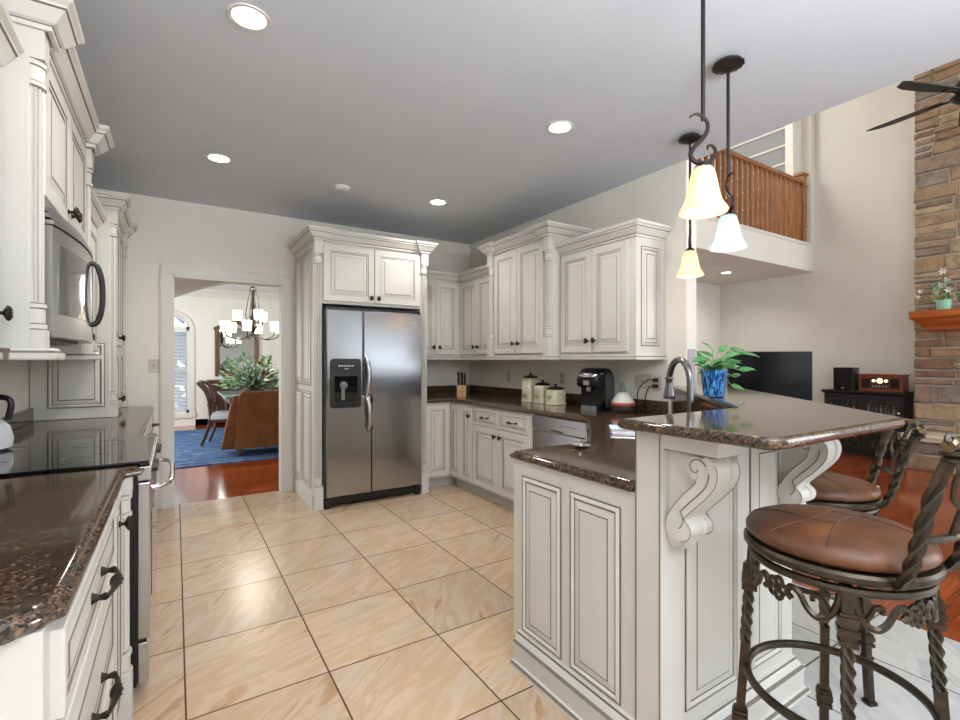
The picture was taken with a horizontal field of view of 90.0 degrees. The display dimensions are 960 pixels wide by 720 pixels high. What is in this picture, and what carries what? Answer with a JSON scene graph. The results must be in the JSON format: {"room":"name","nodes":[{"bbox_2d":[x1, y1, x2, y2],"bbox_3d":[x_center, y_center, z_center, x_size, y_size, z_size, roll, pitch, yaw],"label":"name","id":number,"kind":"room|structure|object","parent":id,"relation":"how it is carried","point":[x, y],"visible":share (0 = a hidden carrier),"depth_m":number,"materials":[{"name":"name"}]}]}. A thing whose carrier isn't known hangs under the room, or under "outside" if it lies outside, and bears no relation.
{"room":"kitchen","nodes":[
{"label":"kitchen","id":0,"kind":"room"},
{"bbox_2d":[0,360,33,429],"bbox_3d":[-1.328,-0.060,0.460,0.150,2.740,8.200,0,0,-32],"label":"wall","id":1,"kind":"structure","parent":0,"point":[14,374],"depth_m":2.84,"materials":[{"name":"paint"}]},
{"bbox_2d":[0,0,24,359],"bbox_3d":[-1.195,-0.490,0.769,0.398,0.980,1.480,0,0,-32],"label":"upper cabinet","id":2,"kind":"object","parent":1,"relation":"attached to","point":[11,44],"visible":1,"depth_m":1.42,"materials":[{"name":"paint"}]},
{"bbox_2d":[0,408,33,430],"bbox_3d":[-2.591,0.353,2.619,0.024,0.090,1.120,0,0,-32],"label":"backsplash","id":3,"kind":"structure","parent":1,"relation":"attached to","point":[21,418],"depth_m":2.85,"materials":[{"name":"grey tile"}]},
{"bbox_2d":[0,0,113,359],"bbox_3d":[-1.834,-0.573,1.892,0.522,1.145,1.230,0,0,-32],"label":"upper cabinet","id":4,"kind":"object","parent":1,"relation":"attached to","point":[51,132],"visible":0.88,"depth_m":1.53,"materials":[{"name":"paint"}]},
{"bbox_2d":[44,205,105,344],"bbox_3d":[-1.827,-0.299,1.897,0.528,0.461,0.876,0,0,-32],"label":"microwave","id":5,"kind":"object","parent":4,"relation":"in","point":[69,263],"visible":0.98,"depth_m":1.76,"materials":[{"name":"grey metal"}]},
{"bbox_2d":[91,188,106,350],"bbox_3d":[-2.461,-0.490,2.764,0.398,0.980,1.044,0,0,-32],"label":"upper cabinet","id":6,"kind":"object","parent":1,"relation":"attached to","point":[98,217],"visible":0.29,"depth_m":3.15,"materials":[{"name":"paint"}]},
{"bbox_2d":[174,296,278,426],"bbox_3d":[-5.780,-0.060,9.668,5.800,2.740,0.120,0,0,-32],"label":"wall","id":7,"kind":"structure","parent":0,"point":[206,313],"depth_m":9.78,"materials":[{"name":"paint"}]},
{"bbox_2d":[174,309,194,418],"bbox_3d":[-6.221,0.061,9.355,1.160,2.177,0.135,0,0,-32],"label":"window","id":8,"kind":"structure","parent":7,"relation":"in","point":[189,412],"depth_m":9.58,"materials":[{"name":"white paint"}]},
{"bbox_2d":[174,329,185,409],"bbox_3d":[-6.208,0.195,9.335,0.844,1.590,0.040,0,0,-32],"label":"window blind","id":9,"kind":"object","parent":8,"relation":"attached to","point":[183,331],"visible":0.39,"depth_m":9.50,"materials":[{"name":"white plastic"}]},
{"bbox_2d":[181,289,278,424],"bbox_3d":[-5.721,-0.060,9.575,5.800,2.740,0.100,0,0,-32],"label":"crown molding","id":10,"kind":"structure","parent":7,"relation":"attached to","point":[210,293],"depth_m":9.88,"materials":[{"name":"white paint"}]},
{"bbox_2d":[213,321,258,375],"bbox_3d":[-5.067,-0.250,10.018,0.880,1.160,0.047,0,0,-32],"label":"wall mirror","id":11,"kind":"object","parent":7,"relation":"attached to","point":[227,348],"visible":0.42,"depth_m":9.98,"materials":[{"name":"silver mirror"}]},
{"bbox_2d":[93,188,469,508],"bbox_3d":[-1.744,-0.060,4.987,4.000,2.740,0.110,0,0,-32],"label":"wall","id":12,"kind":"structure","parent":0,"point":[169,232],"depth_m":4.37,"materials":[{"name":"paint"}]},
{"bbox_2d":[148,359,158,372],"bbox_3d":[-2.861,0.050,4.207,0.078,0.120,0.010,0,0,-32],"label":"light switch","id":13,"kind":"object","parent":12,"relation":"attached to","point":[153,364],"visible":1,"depth_m":4.21,"materials":[{"name":"beige plastic"}]},
{"bbox_2d":[160,264,292,508],"bbox_3d":[-2.385,0.233,4.579,1.110,2.155,0.153,0,0,-32],"label":"door frame","id":14,"kind":"structure","parent":12,"relation":"in","point":[284,282],"depth_m":4.47,"materials":[{"name":"white paint"}]},
{"bbox_2d":[427,270,459,359],"bbox_3d":[-0.433,-0.490,5.527,0.963,0.980,0.377,0,0,-32],"label":"upper cabinet","id":15,"kind":"object","parent":12,"relation":"attached to","point":[443,288],"visible":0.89,"depth_m":5.38,"materials":[{"name":"paint"}]},
{"bbox_2d":[73,0,959,293],"bbox_3d":[-1.970,-1.580,3.665,6.000,0.300,14.300,0,0,-32],"label":"ceiling","id":16,"kind":"structure","parent":0,"point":[406,105],"depth_m":2.55,"materials":[{"name":"paint"}]},
{"bbox_2d":[174,280,226,297],"bbox_3d":[-2.648,-0.710,5.852,4.400,1.440,0.120,0,0,-32],"label":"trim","id":17,"kind":"structure","parent":16,"relation":"attached to","point":[181,287],"depth_m":5.39,"materials":[{"name":"paint"}]},
{"bbox_2d":[205,153,231,163],"bbox_3d":[-1.849,-1.427,3.398,0.166,0.006,0.166,0,0,-32],"label":"recessed light","id":18,"kind":"object","parent":16,"relation":"in","point":[215,157],"visible":1,"depth_m":3.40,"materials":[{"name":"white paint"}]},
{"bbox_2d":[227,2,270,31],"bbox_3d":[-0.963,-1.427,2.002,0.166,0.006,0.166,0,0,-32],"label":"recessed light","id":19,"kind":"object","parent":16,"relation":"in","point":[246,16],"visible":1,"depth_m":2.00,"materials":[{"name":"white paint"}]},
{"bbox_2d":[220,285,278,339],"bbox_3d":[-3.533,-0.871,7.470,0.924,1.117,0.898,0,0,-32],"label":"chandelier","id":20,"kind":"object","parent":16,"relation":"hanging from","point":[259,315],"visible":0.92,"depth_m":7.38,"materials":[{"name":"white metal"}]},
{"bbox_2d":[334,184,349,191],"bbox_3d":[-1.140,-1.413,3.967,0.130,0.034,0.130,0,0,-32],"label":"smoke detector","id":21,"kind":"object","parent":16,"relation":"attached to","point":[338,187],"visible":1,"depth_m":3.93,"materials":[{"name":"white paint"}]},
{"bbox_2d":[429,199,446,205],"bbox_3d":[-0.381,-1.427,4.343,0.166,0.006,0.166,0,0,-32],"label":"recessed light","id":22,"kind":"object","parent":16,"relation":"in","point":[438,202],"visible":1,"depth_m":4.34,"materials":[{"name":"white paint"}]},
{"bbox_2d":[546,120,573,133],"bbox_3d":[0.491,-1.427,2.946,0.166,0.006,0.166,0,0,-32],"label":"recessed light","id":23,"kind":"object","parent":16,"relation":"in","point":[561,126],"visible":1,"depth_m":2.95,"materials":[{"name":"white paint"}]},
{"bbox_2d":[676,132,703,277],"bbox_3d":[1.335,-0.982,3.050,0.166,0.895,0.162,0,0,-32],"label":"pendant lamp","id":24,"kind":"object","parent":16,"relation":"hanging from","point":[690,268],"visible":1,"depth_m":3.02,"materials":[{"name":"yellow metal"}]},
{"bbox_2d":[678,0,728,218],"bbox_3d":[0.790,-0.976,1.700,0.166,0.907,0.162,0,0,-32],"label":"pendant lamp","id":25,"kind":"object","parent":16,"relation":"hanging from","point":[704,199],"visible":1,"depth_m":1.69,"materials":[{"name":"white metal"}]},
{"bbox_2d":[709,55,747,251],"bbox_3d":[1.182,-0.980,2.288,0.166,0.898,0.162,0,0,-32],"label":"pendant lamp","id":26,"kind":"object","parent":16,"relation":"hanging from","point":[728,238],"visible":0.96,"depth_m":2.27,"materials":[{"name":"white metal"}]},
{"bbox_2d":[132,424,959,719],"bbox_3d":[-2.052,1.360,3.672,5.670,0.100,14.400,0,0,-32],"label":"floor","id":27,"kind":"structure","parent":0,"point":[269,605],"depth_m":2.42,"materials":[{"name":"tile"}]},
{"bbox_2d":[0,477,132,719],"bbox_3d":[-1.247,0.872,1.124,0.689,0.877,1.215,0,0,-32],"label":"base cabinet","id":28,"kind":"object","parent":27,"relation":"on","point":[77,665],"visible":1,"depth_m":1.03,"materials":[{"name":"paint"}]},
{"bbox_2d":[0,466,143,645],"bbox_3d":[-1.244,0.415,1.124,0.696,0.035,1.252,0,0,-32],"label":"countertop","id":29,"kind":"structure","parent":28,"relation":"on","point":[52,525],"depth_m":1.08,"materials":[{"name":"brown stone"}]},
{"bbox_2d":[0,434,174,687],"bbox_3d":[-1.743,0.848,2.018,0.778,0.923,0.779,0,0,-32],"label":"range cooker","id":30,"kind":"object","parent":27,"relation":"on","point":[53,457],"visible":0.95,"depth_m":1.85,"materials":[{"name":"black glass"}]},
{"bbox_2d":[0,394,14,450],"bbox_3d":[-2.109,0.266,2.027,0.247,0.240,0.208,0,0,42],"label":"kettle","id":31,"kind":"object","parent":30,"relation":"on","point":[6,433],"visible":1,"depth_m":2.07,"materials":[{"name":"white ceramic"}]},
{"bbox_2d":[0,434,155,478],"bbox_3d":[-1.778,0.399,1.995,0.695,0.022,0.779,0,0,-32],"label":"cooktop","id":32,"kind":"object","parent":30,"relation":"in","point":[53,457],"depth_m":1.95,"materials":[{"name":"black glass"}]},
{"bbox_2d":[144,413,159,436],"bbox_3d":[-2.549,0.872,3.173,0.687,0.877,2.030,0,0,-32],"label":"base cabinet","id":33,"kind":"object","parent":27,"relation":"on","point":[149,430],"visible":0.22,"depth_m":3.67,"materials":[{"name":"paint"}]},
{"bbox_2d":[13,406,154,443],"bbox_3d":[-2.550,0.415,3.182,0.696,0.035,2.035,0,0,-32],"label":"countertop","id":34,"kind":"structure","parent":33,"relation":"on","point":[130,421],"depth_m":2.83,"materials":[{"name":"brown stone"}]},
{"bbox_2d":[30,189,137,420],"bbox_3d":[-2.914,-0.374,3.595,0.523,1.541,0.974,0,0,-32],"label":"cabinet","id":35,"kind":"object","parent":34,"relation":"on","point":[59,389],"visible":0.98,"depth_m":3.30,"materials":[{"name":"paint"}]},
{"bbox_2d":[174,428,278,468],"bbox_3d":[-4.115,1.303,7.604,4.000,0.012,3.550,0,0,-32],"label":"dining rug","id":36,"kind":"object","parent":27,"relation":"on","point":[188,452],"visible":0.15,"depth_m":6.81,"materials":[{"name":"blue fabric"}]},
{"bbox_2d":[196,380,228,446],"bbox_3d":[-3.923,0.796,7.395,0.737,0.979,0.475,0,0,-15],"label":"dining chair","id":37,"kind":"object","parent":36,"relation":"on","point":[216,417],"visible":0.62,"depth_m":7.18,"materials":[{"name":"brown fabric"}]},
{"bbox_2d":[217,389,278,425],"bbox_3d":[-3.669,0.921,8.059,1.200,0.751,1.740,0,0,-32],"label":"dining table","id":38,"kind":"object","parent":36,"relation":"on","point":[227,396],"visible":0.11,"depth_m":8.05,"materials":[{"name":"clear glass"}]},
{"bbox_2d":[211,351,278,390],"bbox_3d":[-3.524,0.196,7.364,1.060,0.696,0.675,0,0,-20],"label":"flower arrangement","id":39,"kind":"object","parent":38,"relation":"on","point":[253,380],"visible":0.98,"depth_m":7.32,"materials":[{"name":"green plant"}]},
{"bbox_2d":[242,388,264,390],"bbox_3d":[-3.490,0.493,7.402,0.320,0.102,0.320,0,0,-32],"label":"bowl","id":40,"kind":"object","parent":38,"relation":"on","point":[247,389],"depth_m":7.30,"materials":[{"name":"grey"}]},
{"bbox_2d":[221,390,278,455],"bbox_3d":[-3.101,0.861,6.846,1.077,0.870,0.617,0,0,-32],"label":"slipcovered chair","id":41,"kind":"object","parent":36,"relation":"on","point":[253,416],"visible":0.7,"depth_m":6.54,"materials":[{"name":"orange fabric"}]},
{"bbox_2d":[206,379,278,426],"bbox_3d":[-4.723,0.853,9.915,1.610,0.915,0.514,0,0,-32],"label":"dining table","id":42,"kind":"object","parent":27,"relation":"on","point":[210,381],"visible":0.13,"depth_m":9.41,"materials":[{"name":"brown wood"}]},
{"bbox_2d":[287,224,437,510],"bbox_3d":[-1.169,0.082,4.758,1.235,2.454,0.887,0,0,-32],"label":"surround","id":43,"kind":"object","parent":27,"relation":"on","point":[348,269],"visible":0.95,"depth_m":4.40,"materials":[{"name":"paint"}]},
{"bbox_2d":[322,306,420,509],"bbox_3d":[-1.132,0.420,4.699,0.916,1.780,0.811,0,0,-32],"label":"refrigerator","id":44,"kind":"object","parent":27,"relation":"on","point":[371,358],"visible":1,"depth_m":4.36,"materials":[{"name":"grey metal"}]},
{"bbox_2d":[427,402,456,486],"bbox_3d":[-0.487,0.872,5.288,0.616,0.877,0.722,0,0,-32],"label":"base cabinet","id":45,"kind":"object","parent":27,"relation":"on","point":[438,414],"visible":0.36,"depth_m":4.91,"materials":[{"name":"paint"}]},
{"bbox_2d":[450,402,478,494],"bbox_3d":[0.071,0.872,4.973,0.704,0.877,0.442,0,0,-32],"label":"base cabinet","id":46,"kind":"object","parent":27,"relation":"on","point":[461,415],"visible":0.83,"depth_m":4.79,"materials":[{"name":"paint"}]},
{"bbox_2d":[473,405,534,509],"bbox_3d":[0.426,0.872,4.402,0.717,0.877,0.897,0,0,-32],"label":"base cabinet","id":47,"kind":"object","parent":27,"relation":"on","point":[497,433],"visible":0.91,"depth_m":4.25,"materials":[{"name":"paint"}]},
{"bbox_2d":[532,415,586,447],"bbox_3d":[0.849,0.874,3.769,0.648,0.873,0.605,0,0,-32],"label":"dishwasher","id":48,"kind":"object","parent":27,"relation":"on","point":[547,431],"visible":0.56,"depth_m":3.61,"materials":[{"name":"grey metal"}]},
{"bbox_2d":[510,431,841,719],"bbox_3d":[0.957,0.765,2.494,1.857,1.090,1.655,0,0,-32],"label":"base cabinet","id":49,"kind":"object","parent":27,"relation":"on","point":[628,605],"visible":0.8,"depth_m":1.66,"materials":[{"name":"paint"}]},
{"bbox_2d":[427,392,665,491],"bbox_3d":[0.180,0.415,3.747,1.830,0.035,4.035,0,0,-32],"label":"countertop","id":50,"kind":"structure","parent":49,"relation":"on","point":[609,461],"depth_m":2.16,"materials":[{"name":"brown stone"}]},
{"bbox_2d":[457,382,465,396],"bbox_3d":[-0.199,0.320,5.206,0.100,0.154,0.095,0,0,-1],"label":"knife block","id":51,"kind":"object","parent":50,"relation":"on","point":[461,389],"visible":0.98,"depth_m":5.16,"materials":[{"name":"brown wood"}]},
{"bbox_2d":[521,373,538,401],"bbox_3d":[0.483,0.259,4.594,0.144,0.276,0.144,0,0,-32],"label":"canister","id":52,"kind":"object","parent":50,"relation":"on","point":[529,381],"visible":0.86,"depth_m":4.54,"materials":[{"name":"beige ceramic"}]},
{"bbox_2d":[533,380,549,403],"bbox_3d":[0.577,0.289,4.428,0.140,0.216,0.140,0,0,-32],"label":"canister","id":53,"kind":"object","parent":50,"relation":"on","point":[540,389],"visible":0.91,"depth_m":4.37,"materials":[{"name":"beige ceramic"}]},
{"bbox_2d":[545,384,565,404],"bbox_3d":[0.673,0.304,4.277,0.152,0.186,0.152,0,0,-32],"label":"canister","id":54,"kind":"object","parent":50,"relation":"on","point":[555,395],"visible":1,"depth_m":4.22,"materials":[{"name":"beige ceramic"}]},
{"bbox_2d":[571,439,590,447],"bbox_3d":[0.460,0.378,2.187,0.092,0.038,0.092,0,0,-32],"label":"strainer","id":55,"kind":"object","parent":50,"relation":"on","point":[578,445],"visible":1,"depth_m":2.18,"materials":[{"name":"silver metal"}]},
{"bbox_2d":[577,368,613,410],"bbox_3d":[0.921,0.230,3.852,0.264,0.335,0.200,0,0,-41],"label":"coffee maker","id":56,"kind":"object","parent":50,"relation":"on","point":[596,384],"visible":1,"depth_m":3.79,"materials":[{"name":"black plastic"}]},
{"bbox_2d":[581,405,596,410],"bbox_3d":[0.874,0.380,3.811,0.105,0.034,0.153,0,0,-32],"label":"drip tray","id":57,"kind":"object","parent":56,"relation":"on","point":[583,407],"depth_m":3.76,"materials":[{"name":"grey plastic"}]},
{"bbox_2d":[607,424,634,437],"bbox_3d":[0.887,0.410,2.671,0.330,0.032,0.495,0,0,13],"label":"sink","id":58,"kind":"object","parent":50,"relation":"in","point":[615,430],"visible":0.2,"depth_m":2.82,"materials":[{"name":"silver metal"}]},
{"bbox_2d":[610,382,635,411],"bbox_3d":[1.106,0.286,3.716,0.190,0.222,0.190,0,0,-32],"label":"diffuser","id":59,"kind":"object","parent":50,"relation":"on","point":[622,401],"visible":1,"depth_m":3.66,"materials":[{"name":"white ceramic"}]},
{"bbox_2d":[635,378,657,406],"bbox_3d":[1.204,0.268,3.736,0.107,0.262,0.355,0,0,-32],"label":"power cord","id":60,"kind":"object","parent":50,"relation":"on","point":[652,379],"visible":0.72,"depth_m":3.62,"materials":[{"name":"black plastic"}]},
{"bbox_2d":[640,384,657,411],"bbox_3d":[1.277,0.290,3.632,0.134,0.214,0.057,0,0,26],"label":"power cord","id":61,"kind":"object","parent":50,"relation":"on","point":[653,385],"visible":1,"depth_m":3.62,"materials":[{"name":"black plastic"}]},
{"bbox_2d":[663,356,705,411],"bbox_3d":[0.964,0.190,2.322,0.120,0.415,0.239,0,0,-26],"label":"faucet","id":62,"kind":"object","parent":50,"relation":"on","point":[669,393],"visible":0.7,"depth_m":2.27,"materials":[{"name":"silver metal"}]},
{"bbox_2d":[618,386,904,449],"bbox_3d":[1.284,0.203,2.328,0.839,0.033,2.616,0,0,26],"label":"breakfast bar slab","id":63,"kind":"object","parent":49,"relation":"on","point":[753,419],"visible":0.88,"depth_m":1.48,"materials":[{"name":"brown stone"}]},
{"bbox_2d":[691,343,759,396],"bbox_3d":[1.230,0.049,2.447,0.300,0.275,0.190,0,0,-15],"label":"potted plant","id":64,"kind":"object","parent":63,"relation":"on","point":[714,380],"visible":1,"depth_m":2.42,"materials":[{"name":"green plant"}]},
{"bbox_2d":[731,432,959,719],"bbox_3d":[0.989,0.727,1.249,0.437,1.165,0.559,0,0,-23],"label":"bar stool","id":65,"kind":"object","parent":27,"relation":"on","point":[846,547],"visible":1,"depth_m":1.18,"materials":[{"name":"brown leather"}]},
{"bbox_2d":[796,414,926,706],"bbox_3d":[1.504,0.773,2.052,0.574,1.073,0.462,0,0,27],"label":"bar stool","id":66,"kind":"object","parent":27,"relation":"on","point":[837,490],"visible":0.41,"depth_m":1.88,"materials":[{"name":"brown leather"}]},
{"bbox_2d":[470,160,695,413],"bbox_3d":[0.724,-0.060,4.720,0.120,2.740,2.985,0,0,-32],"label":"wall","id":67,"kind":"structure","parent":0,"point":[659,196],"depth_m":3.77,"materials":[{"name":"paint"}]},
{"bbox_2d":[458,264,488,359],"bbox_3d":[0.075,-0.490,5.268,0.382,0.980,0.745,0,0,-32],"label":"upper cabinet","id":68,"kind":"object","parent":67,"relation":"attached to","point":[474,283],"visible":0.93,"depth_m":5.22,"materials":[{"name":"paint"}]},
{"bbox_2d":[507,371,510,381],"bbox_3d":[0.313,0.182,5.247,0.010,0.115,0.075,0,0,-32],"label":"outlet","id":69,"kind":"object","parent":67,"relation":"attached to","point":[508,372],"visible":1,"depth_m":5.24,"materials":[{"name":"beige plastic"}]},
{"bbox_2d":[477,220,591,359],"bbox_3d":[0.477,-0.573,4.516,0.509,1.145,1.085,0,0,-32],"label":"upper cabinet","id":70,"kind":"object","parent":67,"relation":"attached to","point":[524,280],"visible":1,"depth_m":4.29,"materials":[{"name":"paint"}]},
{"bbox_2d":[427,385,667,413],"bbox_3d":[0.228,0.351,4.490,0.957,0.091,2.837,0,0,-32],"label":"backsplash","id":71,"kind":"structure","parent":67,"relation":"attached to","point":[655,406],"depth_m":5.15,"materials":[{"name":"brown stone"}]},
{"bbox_2d":[559,372,564,384],"bbox_3d":[0.773,0.172,4.521,0.010,0.115,0.075,0,0,-32],"label":"outlet","id":72,"kind":"object","parent":67,"relation":"attached to","point":[561,374],"visible":1,"depth_m":4.51,"materials":[{"name":"beige plastic"}]},
{"bbox_2d":[554,218,671,359],"bbox_3d":[1.018,-0.490,3.782,0.382,0.980,0.865,0,0,-32],"label":"upper cabinet","id":73,"kind":"object","parent":67,"relation":"attached to","point":[612,277],"visible":1,"depth_m":3.56,"materials":[{"name":"paint"}]},
{"bbox_2d":[634,373,651,388],"bbox_3d":[1.266,0.165,3.744,0.010,0.120,0.165,0,0,-32],"label":"light switch","id":74,"kind":"object","parent":67,"relation":"attached to","point":[639,378],"visible":0.98,"depth_m":3.74,"materials":[{"name":"beige plastic"}]},
{"bbox_2d":[653,375,661,390],"bbox_3d":[1.339,0.175,3.630,0.010,0.120,0.075,0,0,-32],"label":"outlet","id":75,"kind":"object","parent":67,"relation":"attached to","point":[659,377],"visible":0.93,"depth_m":3.61,"materials":[{"name":"beige plastic"}]},
{"bbox_2d":[688,349,695,385],"bbox_3d":[1.525,0.052,3.457,0.090,0.265,0.006,0,0,-32],"label":"wall panel","id":76,"kind":"object","parent":67,"relation":"attached to","point":[691,352],"visible":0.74,"depth_m":3.46,"materials":[{"name":"grey paint"}]},
{"bbox_2d":[671,391,723,413],"bbox_3d":[1.232,0.309,2.708,0.021,0.175,1.654,0,0,13],"label":"backsplash","id":77,"kind":"structure","parent":67,"relation":"attached to","point":[679,404],"depth_m":3.04,"materials":[{"name":"brown stone"}]},
{"bbox_2d":[696,155,719,385],"bbox_3d":[2.127,-1.490,7.379,5.100,5.600,0.200,0,0,-32],"label":"wall","id":78,"kind":"structure","parent":0,"point":[707,295],"depth_m":8.45,"materials":[{"name":"paint"}]},
{"bbox_2d":[720,126,784,217],"bbox_3d":[4.685,-3.033,8.060,0.050,2.565,1.370,0,0,-32],"label":"boards","id":79,"kind":"object","parent":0,"point":[768,148],"visible":0.12,"depth_m":7.96,"materials":[{"name":"grey wood"}]},
{"bbox_2d":[696,219,814,284],"bbox_3d":[2.586,-1.550,6.657,5.100,0.400,1.530,0,0,-32],"label":"balcony ledge","id":80,"kind":"structure","parent":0,"point":[765,256],"depth_m":6.85,"materials":[{"name":"paint"}]},
{"bbox_2d":[697,148,808,241],"bbox_3d":[2.871,-2.293,5.998,4.875,1.084,0.150,0,0,-32],"label":"loft railing","id":81,"kind":"object","parent":80,"relation":"on","point":[770,199],"visible":0.46,"depth_m":6.70,"materials":[{"name":"brown wood"}]},
{"bbox_2d":[801,114,814,245],"bbox_3d":[5.025,-3.020,7.441,0.140,2.540,0.240,0,0,-32],"label":"wall","id":82,"kind":"structure","parent":0,"point":[808,123],"depth_m":7.34,"materials":[{"name":"paint"}]},
{"bbox_2d":[705,217,809,245],"bbox_3d":[2.914,-1.745,5.952,4.900,0.050,0.012,0,0,-32],"label":"trim","id":83,"kind":"structure","parent":82,"relation":"attached to","point":[715,219],"depth_m":6.61,"materials":[{"name":"white paint"}]},
{"bbox_2d":[785,120,800,175],"bbox_3d":[4.822,-3.020,7.389,0.260,2.540,0.110,0,0,-32],"label":"trim","id":84,"kind":"structure","parent":82,"relation":"attached to","point":[792,130],"depth_m":7.33,"materials":[{"name":"paint"}]},
{"bbox_2d":[720,76,915,427],"bbox_3d":[6.455,-1.490,5.458,0.150,5.600,8.300,0,0,-32],"label":"wall","id":85,"kind":"structure","parent":0,"point":[853,310],"depth_m":6.97,"materials":[{"name":"paint"}]},
{"bbox_2d":[792,453,959,642],"bbox_3d":[4.268,1.360,4.071,5.430,0.100,8.300,0,0,-32],"label":"floor","id":86,"kind":"structure","parent":0,"point":[904,509],"depth_m":4.21,"materials":[{"name":"brown wood"}]},
{"bbox_2d":[727,351,811,400],"bbox_3d":[4.238,0.592,7.035,1.170,1.434,0.400,0,0,6],"label":"television","id":87,"kind":"object","parent":86,"relation":"on","point":[784,373],"visible":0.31,"depth_m":7.00,"materials":[{"name":"black plastic"}]},
{"bbox_2d":[821,389,913,459],"bbox_3d":[5.349,0.868,6.652,0.378,0.885,0.960,0,0,-32],"label":"media cabinet","id":88,"kind":"object","parent":86,"relation":"on","point":[899,404],"visible":0.49,"depth_m":6.48,"materials":[{"name":"black wood"}]},
{"bbox_2d":[833,367,858,389],"bbox_3d":[5.213,0.264,6.838,0.210,0.318,0.240,0,0,-32],"label":"speaker","id":89,"kind":"object","parent":88,"relation":"on","point":[844,378],"visible":1,"depth_m":6.76},
{"bbox_2d":[834,368,851,389],"bbox_3d":[5.130,0.264,6.785,0.009,0.298,0.220,0,0,-32],"label":"grille","id":90,"kind":"object","parent":89,"relation":"attached to","point":[842,376],"depth_m":6.78,"materials":[{"name":"black metal"}]},
{"bbox_2d":[857,374,909,392],"bbox_3d":[5.465,0.308,6.506,0.260,0.232,0.500,0,0,-32],"label":"radio","id":91,"kind":"object","parent":88,"relation":"on","point":[867,382],"visible":1,"depth_m":6.40,"materials":[{"name":"brown wood"}]},
{"bbox_2d":[861,378,869,387],"bbox_3d":[5.286,0.315,6.579,0.008,0.130,0.095,0,0,-32],"label":"speaker grille","id":92,"kind":"object","parent":91,"relation":"attached to","point":[865,382],"depth_m":6.58,"materials":[{"name":"black fabric"}]},
{"bbox_2d":[890,379,898,388],"bbox_3d":[5.455,0.315,6.313,0.008,0.130,0.095,0,0,-32],"label":"speaker grille","id":93,"kind":"object","parent":91,"relation":"attached to","point":[894,383],"depth_m":6.31,"materials":[{"name":"black fabric"}]},
{"bbox_2d":[898,58,959,473],"bbox_3d":[6.114,-1.485,5.079,0.828,5.590,2.425,0,0,-32],"label":"fireplace","id":94,"kind":"object","parent":86,"relation":"on","point":[937,130],"visible":0.71,"depth_m":5.90,"materials":[{"name":"stone"}]},
{"bbox_2d":[909,308,959,331],"bbox_3d":[6.037,-0.472,4.992,0.305,0.245,2.360,0,0,-32],"label":"mantel shelf","id":95,"kind":"object","parent":94,"relation":"on","point":[943,319],"visible":1,"depth_m":5.74,"materials":[{"name":"brown wood"}]},
{"bbox_2d":[916,267,959,309],"bbox_3d":[5.530,-0.853,5.805,0.150,0.514,0.433,0,0,-32],"label":"flower vase","id":96,"kind":"object","parent":95,"relation":"on","point":[946,302],"visible":0.98,"depth_m":5.74,"materials":[{"name":"green ceramic"}]},
{"bbox_3d":[4.209,-4.365,4.033,5.470,0.150,8.300,0,0,-32],"label":"ceiling","id":97,"kind":"structure","parent":0,"visible":0},
{"bbox_2d":[866,80,959,131],"bbox_3d":[3.557,-3.079,3.548,1.245,2.418,1.189,0,0,-32],"label":"ceiling fan","id":98,"kind":"object","parent":97,"relation":"hanging from","point":[954,91],"visible":1,"depth_m":3.49,"materials":[{"name":"brown wood"}]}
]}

